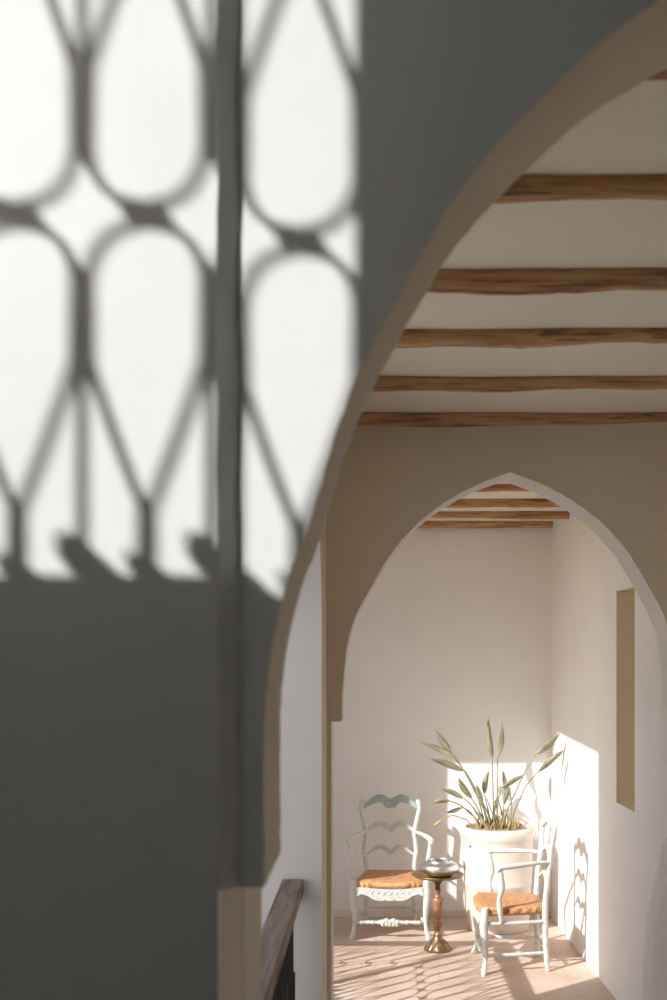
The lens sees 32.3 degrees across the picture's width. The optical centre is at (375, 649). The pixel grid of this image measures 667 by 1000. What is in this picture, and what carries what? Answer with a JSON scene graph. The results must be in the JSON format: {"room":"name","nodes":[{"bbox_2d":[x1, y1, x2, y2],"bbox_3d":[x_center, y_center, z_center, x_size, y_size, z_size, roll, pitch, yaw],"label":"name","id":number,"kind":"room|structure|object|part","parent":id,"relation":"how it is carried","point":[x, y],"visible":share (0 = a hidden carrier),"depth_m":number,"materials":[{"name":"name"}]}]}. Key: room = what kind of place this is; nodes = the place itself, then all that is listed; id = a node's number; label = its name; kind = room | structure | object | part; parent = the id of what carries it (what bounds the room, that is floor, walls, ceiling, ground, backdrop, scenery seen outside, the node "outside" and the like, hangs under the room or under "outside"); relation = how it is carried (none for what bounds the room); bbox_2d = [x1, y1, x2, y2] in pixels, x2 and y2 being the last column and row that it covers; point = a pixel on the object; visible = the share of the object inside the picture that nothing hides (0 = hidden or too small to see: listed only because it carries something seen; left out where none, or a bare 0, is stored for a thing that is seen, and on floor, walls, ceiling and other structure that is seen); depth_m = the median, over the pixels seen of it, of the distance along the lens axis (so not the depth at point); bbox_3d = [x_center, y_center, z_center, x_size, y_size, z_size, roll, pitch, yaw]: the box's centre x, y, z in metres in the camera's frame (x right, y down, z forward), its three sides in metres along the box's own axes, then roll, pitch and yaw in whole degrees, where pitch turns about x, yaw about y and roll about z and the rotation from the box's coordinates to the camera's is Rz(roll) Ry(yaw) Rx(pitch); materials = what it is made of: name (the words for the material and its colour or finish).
{"room":"traditional dwelling","nodes":[
{"label":"traditional dwelling","id":0,"kind":"room"},
{"bbox_2d":[242,518,326,999],"bbox_3d":[-0.344,0.551,3.875,0.272,3.198,4.150,0,0,0],"label":"wall","id":1,"kind":"structure","parent":0,"point":[303,715],"depth_m":4.60,"materials":[{"name":"white paint"}]},
{"bbox_2d":[262,879,303,999],"bbox_3d":[-0.332,1.458,3.345,0.086,1.085,2.510,0,0,0],"label":"railing","id":2,"kind":"object","parent":1,"relation":"attached to","point":[278,974],"visible":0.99,"depth_m":3.93,"materials":[{"name":"brown wood"}]},
{"bbox_2d":[0,0,666,999],"bbox_3d":[0.175,-0.060,1.673,4.250,4.420,0.295,0,0,0],"label":"wall","id":3,"kind":"structure","parent":0,"point":[120,602],"depth_m":1.53,"materials":[{"name":"white paint"}]},
{"bbox_2d":[334,528,550,909],"bbox_3d":[-0.750,0.561,9.410,5.300,3.578,0.300,0,0,0],"label":"wall","id":4,"kind":"structure","parent":0,"point":[452,637],"depth_m":9.26,"materials":[{"name":"white paint"}]},
{"bbox_2d":[334,910,550,916],"bbox_3d":[-0.996,2.123,9.257,4.808,0.055,0.006,0,0,0],"label":"baseboard","id":5,"kind":"structure","parent":4,"relation":"attached to","point":[337,913],"depth_m":9.25,"materials":[{"name":"paint"}]},
{"bbox_2d":[334,917,615,999],"bbox_3d":[-0.550,2.275,3.855,5.700,0.250,11.410,0,0,0],"label":"floor","id":6,"kind":"structure","parent":0,"point":[381,963],"depth_m":7.76,"materials":[{"name":"tile"}]},
{"bbox_2d":[346,794,433,940],"bbox_3d":[0.108,1.645,8.767,0.663,1.027,0.550,0,0,1],"label":"armchair","id":7,"kind":"object","parent":6,"relation":"on","point":[379,885],"visible":0.98,"depth_m":8.63,"materials":[{"name":"paint"}]},
{"bbox_3d":[-0.171,1.932,8.534,0.064,0.454,0.061,0,0,1],"label":"leg","id":8,"kind":"part","parent":7,"relation":"part of","materials":[{"name":"paint"}]},
{"bbox_3d":[-0.154,1.436,8.801,0.060,0.060,0.392,0,0,18],"label":"arm","id":9,"kind":"part","parent":7,"relation":"part of","materials":[{"name":"paint"}]},
{"bbox_3d":[-0.092,1.659,8.982,0.062,0.987,0.106,0,0,-44],"label":"post","id":10,"kind":"part","parent":7,"relation":"part of","materials":[{"name":"paint"}]},
{"bbox_3d":[0.108,1.741,8.726,0.511,0.070,0.466,0,0,1],"label":"seat","id":11,"kind":"part","parent":7,"relation":"part of","materials":[{"name":"orange wicker"}]},
{"bbox_3d":[0.113,1.188,9.014,0.430,0.113,0.052,0,0,1],"label":"crest rail","id":12,"kind":"part","parent":7,"relation":"part of","materials":[{"name":"green paint"}]},
{"bbox_3d":[0.316,1.659,8.975,0.106,0.987,0.062,0,0,-44],"label":"post","id":13,"kind":"part","parent":7,"relation":"part of","materials":[{"name":"paint"}]},
{"bbox_3d":[0.372,1.436,8.791,0.060,0.060,0.392,0,0,-16],"label":"arm","id":14,"kind":"part","parent":7,"relation":"part of","materials":[{"name":"paint"}]},
{"bbox_3d":[0.379,1.932,8.525,0.064,0.454,0.061,0,0,1],"label":"leg","id":15,"kind":"part","parent":7,"relation":"part of","materials":[{"name":"paint"}]},
{"bbox_2d":[412,870,463,953],"bbox_3d":[0.442,1.876,8.240,0.376,0.548,0.376,0,0,0],"label":"pedestal table","id":16,"kind":"object","parent":6,"relation":"on","point":[437,944],"visible":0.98,"depth_m":8.21,"materials":[{"name":"gold metal"}]},
{"bbox_2d":[420,857,458,877],"bbox_3d":[0.454,1.558,8.230,0.276,0.116,0.276,0,0,0],"label":"bowl","id":17,"kind":"object","parent":16,"relation":"on","point":[439,867],"visible":1,"depth_m":8.14,"materials":[{"name":"silver metal"}]},
{"bbox_2d":[420,720,565,934],"bbox_3d":[0.927,1.336,8.869,1.090,1.628,0.624,0,0,12],"label":"potted plant","id":18,"kind":"object","parent":6,"relation":"on","point":[478,837],"visible":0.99,"depth_m":8.74,"materials":[{"name":"green plant"}]},
{"bbox_3d":[0.457,1.316,8.775,0.122,0.061,0.012,0,0,-23],"label":"blade","id":19,"kind":"part","parent":18,"relation":"part of","materials":[{"name":"plant"}]},
{"bbox_3d":[0.465,0.756,8.736,0.291,0.140,0.049,0,0,-13],"label":"blade","id":20,"kind":"part","parent":18,"relation":"part of","materials":[{"name":"green plant"}]},
{"bbox_3d":[0.491,1.147,8.759,0.141,0.038,0.029,0,0,-23],"label":"blade","id":21,"kind":"part","parent":18,"relation":"part of","materials":[{"name":"green plant"}]},
{"bbox_3d":[0.509,0.695,8.835,0.132,0.180,0.043,0,0,-14],"label":"blade","id":22,"kind":"part","parent":18,"relation":"part of","materials":[{"name":"green plant"}]},
{"bbox_3d":[0.540,0.878,8.819,0.283,0.107,0.044,0,0,-7],"label":"blade","id":23,"kind":"part","parent":18,"relation":"part of","materials":[{"name":"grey plant"}]},
{"bbox_3d":[0.587,1.107,8.872,0.176,0.079,0.032,0,0,-5],"label":"blade","id":24,"kind":"part","parent":18,"relation":"part of","materials":[{"name":"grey plant"}]},
{"bbox_3d":[0.598,1.231,8.842,0.134,0.050,0.023,0,0,-10],"label":"blade","id":25,"kind":"part","parent":18,"relation":"part of","materials":[{"name":"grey plant"}]},
{"bbox_3d":[0.630,1.324,8.827,0.244,0.119,0.017,0,0,-17],"label":"stem","id":26,"kind":"part","parent":18,"relation":"part of","materials":[{"name":"plant"}]},
{"bbox_3d":[0.684,1.265,8.816,0.250,0.238,0.094,0,0,0],"label":"stem","id":27,"kind":"part","parent":18,"relation":"part of","materials":[{"name":"plant"}]},
{"bbox_3d":[0.671,1.050,8.782,0.122,0.171,0.041,0,0,-24],"label":"blade","id":28,"kind":"part","parent":18,"relation":"part of","materials":[{"name":"green plant"}]},
{"bbox_3d":[0.745,1.082,8.855,0.348,0.602,0.058,0,0,0],"label":"stem","id":29,"kind":"part","parent":18,"relation":"part of","materials":[{"name":"green plant"}]},
{"bbox_3d":[0.750,1.260,8.878,0.156,0.243,0.036,0,0,0],"label":"stem","id":30,"kind":"part","parent":18,"relation":"part of","materials":[{"name":"plant"}]},
{"bbox_3d":[0.750,1.103,8.798,0.285,0.561,0.112,0,0,0],"label":"stem","id":31,"kind":"part","parent":18,"relation":"part of","materials":[{"name":"green plant"}]},
{"bbox_3d":[0.779,1.152,8.845,0.201,0.459,0.067,0,0,0],"label":"stem","id":32,"kind":"part","parent":18,"relation":"part of","materials":[{"name":"green plant"}]},
{"bbox_3d":[0.773,1.098,8.747,0.048,0.164,0.088,0,0,40],"label":"blade","id":33,"kind":"part","parent":18,"relation":"part of","materials":[{"name":"green plant"}]},
{"bbox_3d":[0.791,1.257,8.826,0.128,0.252,0.085,0,0,0],"label":"stem","id":34,"kind":"part","parent":18,"relation":"part of","materials":[{"name":"green plant"}]},
{"bbox_3d":[0.798,1.283,8.798,0.146,0.202,0.015,0,0,0],"label":"stem","id":35,"kind":"part","parent":18,"relation":"part of","materials":[{"name":"green plant"}]},
{"bbox_3d":[0.806,1.245,8.858,0.066,0.272,0.015,0,0,0],"label":"stem","id":36,"kind":"part","parent":18,"relation":"part of","materials":[{"name":"green plant"}]},
{"bbox_3d":[0.855,1.035,9.034,0.045,0.186,0.062,0,0,45],"label":"blade","id":37,"kind":"part","parent":18,"relation":"part of","materials":[{"name":"green plant"}]},
{"bbox_3d":[0.884,0.680,8.957,0.061,0.315,0.029,0,0,22],"label":"blade","id":38,"kind":"part","parent":18,"relation":"part of","materials":[{"name":"green plant"}]},
{"bbox_3d":[0.886,1.257,8.817,0.084,0.249,0.015,0,0,0],"label":"stem","id":39,"kind":"part","parent":18,"relation":"part of","materials":[{"name":"green plant"}]},
{"bbox_3d":[0.908,1.108,8.921,0.017,0.544,0.038,0,0,-39],"label":"stem","id":40,"kind":"part","parent":18,"relation":"part of","materials":[{"name":"green plant"}]},
{"bbox_3d":[0.935,1.101,8.879,0.017,0.558,0.035,0,0,0],"label":"stem","id":41,"kind":"part","parent":18,"relation":"part of","materials":[{"name":"green plant"}]},
{"bbox_3d":[0.942,1.757,8.900,0.558,0.786,0.558,0,0,0],"label":"pot","id":42,"kind":"part","parent":18,"relation":"part of","materials":[{"name":"beige ceramic"}]},
{"bbox_3d":[0.944,1.216,8.834,0.034,0.332,0.077,0,0,-10],"label":"stem","id":43,"kind":"part","parent":18,"relation":"part of","materials":[{"name":"green plant"}]},
{"bbox_3d":[0.966,0.683,8.876,0.046,0.279,0.052,0,0,30],"label":"blade","id":44,"kind":"part","parent":18,"relation":"part of","materials":[{"name":"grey plant"}]},
{"bbox_3d":[1.025,1.040,9.011,0.078,0.220,0.029,0,0,24],"label":"blade","id":45,"kind":"part","parent":18,"relation":"part of","materials":[{"name":"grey plant"}]},
{"bbox_3d":[1.009,1.116,8.824,0.074,0.146,0.023,0,0,26],"label":"blade","id":46,"kind":"part","parent":18,"relation":"part of","materials":[{"name":"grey plant"}]},
{"bbox_3d":[1.060,0.998,8.800,0.192,0.115,0.041,0,0,13],"label":"blade","id":47,"kind":"part","parent":18,"relation":"part of","materials":[{"name":"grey plant"}]},
{"bbox_3d":[1.079,1.081,8.736,0.258,0.604,0.170,0,0,0],"label":"stem","id":48,"kind":"part","parent":18,"relation":"part of","materials":[{"name":"green plant"}]},
{"bbox_3d":[1.113,1.144,8.677,0.049,0.478,0.272,0,0,-38],"label":"stem","id":49,"kind":"part","parent":18,"relation":"part of","materials":[{"name":"green plant"}]},
{"bbox_3d":[1.304,0.696,8.624,0.206,0.175,0.053,0,0,31],"label":"blade","id":50,"kind":"part","parent":18,"relation":"part of","materials":[{"name":"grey plant"}]},
{"bbox_3d":[1.311,0.820,8.531,0.229,0.180,0.037,0,0,37],"label":"blade","id":51,"kind":"part","parent":18,"relation":"part of","materials":[{"name":"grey plant"}]},
{"bbox_2d":[471,813,557,975],"bbox_3d":[0.947,1.645,7.885,0.549,1.027,0.663,0,0,-1],"label":"armchair","id":52,"kind":"object","parent":6,"relation":"on","point":[500,904],"visible":1,"depth_m":7.69,"materials":[{"name":"paint"}]},
{"bbox_3d":[0.705,1.932,8.156,0.061,0.454,0.064,0,0,-1],"label":"leg","id":53,"kind":"part","parent":52,"relation":"part of","materials":[{"name":"paint"}]},
{"bbox_3d":[0.714,1.932,7.606,0.061,0.454,0.064,0,0,-1],"label":"leg","id":54,"kind":"part","parent":52,"relation":"part of","materials":[{"name":"paint"}]},
{"bbox_3d":[0.906,1.741,7.885,0.466,0.070,0.511,0,0,-1],"label":"seat","id":55,"kind":"part","parent":52,"relation":"part of","materials":[{"name":"orange wicker"}]},
{"bbox_3d":[0.972,1.436,8.149,0.392,0.060,0.060,0,0,16],"label":"arm","id":56,"kind":"part","parent":52,"relation":"part of","materials":[{"name":"paint"}]},
{"bbox_3d":[0.929,1.818,7.653,0.416,0.030,0.030,0,0,-12],"label":"rail","id":57,"kind":"part","parent":52,"relation":"part of","materials":[{"name":"paint"}]},
{"bbox_3d":[0.981,1.436,7.623,0.392,0.060,0.060,0,0,-18],"label":"arm","id":58,"kind":"part","parent":52,"relation":"part of","materials":[{"name":"paint"}]},
{"bbox_3d":[1.155,1.659,8.093,0.062,0.987,0.106,0,0,44],"label":"post","id":59,"kind":"part","parent":52,"relation":"part of","materials":[{"name":"paint"}]},
{"bbox_3d":[1.194,1.188,7.890,0.052,0.113,0.430,0,0,-1],"label":"crest rail","id":60,"kind":"part","parent":52,"relation":"part of","materials":[{"name":"white paint"}]},
{"bbox_3d":[1.162,1.659,7.685,0.106,0.987,0.062,0,0,44],"label":"post","id":61,"kind":"part","parent":52,"relation":"part of","materials":[{"name":"paint"}]},
{"bbox_2d":[327,422,666,999],"bbox_3d":[0.570,0.551,5.285,2.100,3.198,0.270,0,0,0],"label":"wall","id":62,"kind":"structure","parent":0,"point":[612,478],"depth_m":5.15,"materials":[{"name":"paint"}]},
{"bbox_2d":[362,80,666,520],"bbox_3d":[-0.700,-1.178,5.655,5.400,0.300,7.810,0,0,0],"label":"ceiling","id":63,"kind":"structure","parent":0,"point":[627,135],"depth_m":3.38,"materials":[{"name":"paint"}]},
{"bbox_2d":[418,521,552,528],"bbox_3d":[0.113,-1.015,9.206,2.627,0.099,0.120,0,0,0],"label":"ceiling beam","id":64,"kind":"structure","parent":63,"relation":"attached to","point":[427,524],"depth_m":9.17,"materials":[{"name":"brown wood"}]},
{"bbox_2d":[430,511,569,518],"bbox_3d":[0.123,-1.013,8.550,2.646,0.085,0.099,0,0,0],"label":"ceiling beam","id":65,"kind":"structure","parent":63,"relation":"attached to","point":[441,514],"depth_m":8.52,"materials":[{"name":"brown wood"}]},
{"bbox_2d":[445,499,559,507],"bbox_3d":[0.134,-1.010,7.841,2.668,0.084,0.104,0,0,0],"label":"ceiling beam","id":66,"kind":"structure","parent":63,"relation":"attached to","point":[461,503],"depth_m":7.82,"materials":[{"name":"brown wood"}]},
{"bbox_2d":[476,484,530,491],"bbox_3d":[0.594,-1.012,7.159,1.788,0.089,0.105,0,0,0],"label":"ceiling beam","id":67,"kind":"structure","parent":63,"relation":"attached to","point":[496,487],"depth_m":7.12,"materials":[{"name":"brown wood"}]},
{"bbox_2d":[356,412,666,427],"bbox_3d":[0.679,-1.009,5.004,1.758,0.085,0.096,0,0,0],"label":"ceiling beam","id":68,"kind":"structure","parent":63,"relation":"attached to","point":[382,419],"depth_m":4.98,"materials":[{"name":"brown wood"}]},
{"bbox_2d":[372,376,666,392],"bbox_3d":[0.689,-1.016,4.340,1.778,0.078,0.088,0,0,1],"label":"ceiling beam","id":69,"kind":"structure","parent":63,"relation":"attached to","point":[383,383],"depth_m":4.32,"materials":[{"name":"brown wood"}]},
{"bbox_2d":[395,328,666,348],"bbox_3d":[0.698,-1.018,3.709,1.797,0.086,0.086,0,0,1],"label":"ceiling beam","id":70,"kind":"structure","parent":63,"relation":"attached to","point":[554,337],"depth_m":3.68,"materials":[{"name":"brown wood"}]},
{"bbox_2d":[427,268,666,294],"bbox_3d":[0.707,-1.020,3.145,1.813,0.093,0.109,0,0,0],"label":"ceiling beam","id":71,"kind":"structure","parent":63,"relation":"attached to","point":[537,281],"depth_m":3.11,"materials":[{"name":"brown wood"}]},
{"bbox_2d":[493,174,666,203],"bbox_3d":[0.716,-1.022,2.528,1.832,0.085,0.109,0,0,0],"label":"ceiling beam","id":72,"kind":"structure","parent":63,"relation":"attached to","point":[527,188],"depth_m":2.50,"materials":[{"name":"brown wood"}]},
{"bbox_2d":[644,69,666,80],"bbox_3d":[0.724,-1.041,2.017,1.847,0.083,0.100,0,0,0],"label":"ceiling beam","id":73,"kind":"structure","parent":63,"relation":"attached to","point":[662,75],"depth_m":2.02,"materials":[{"name":"brown wood"}]},
{"bbox_2d":[551,513,666,999],"bbox_3d":[1.793,-0.060,3.980,0.450,4.420,11.178,0,0,-2],"label":"wall","id":74,"kind":"structure","parent":0,"point":[609,782],"depth_m":7.41,"materials":[{"name":"white paint"}]},
{"bbox_2d":[642,836,666,999],"bbox_3d":[1.444,0.930,5.870,0.050,2.400,0.820,0,0,0],"label":"curtain","id":75,"kind":"object","parent":74,"relation":"hanging from","point":[654,971],"visible":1,"depth_m":5.90,"materials":[{"name":"white fabric"}]}
]}

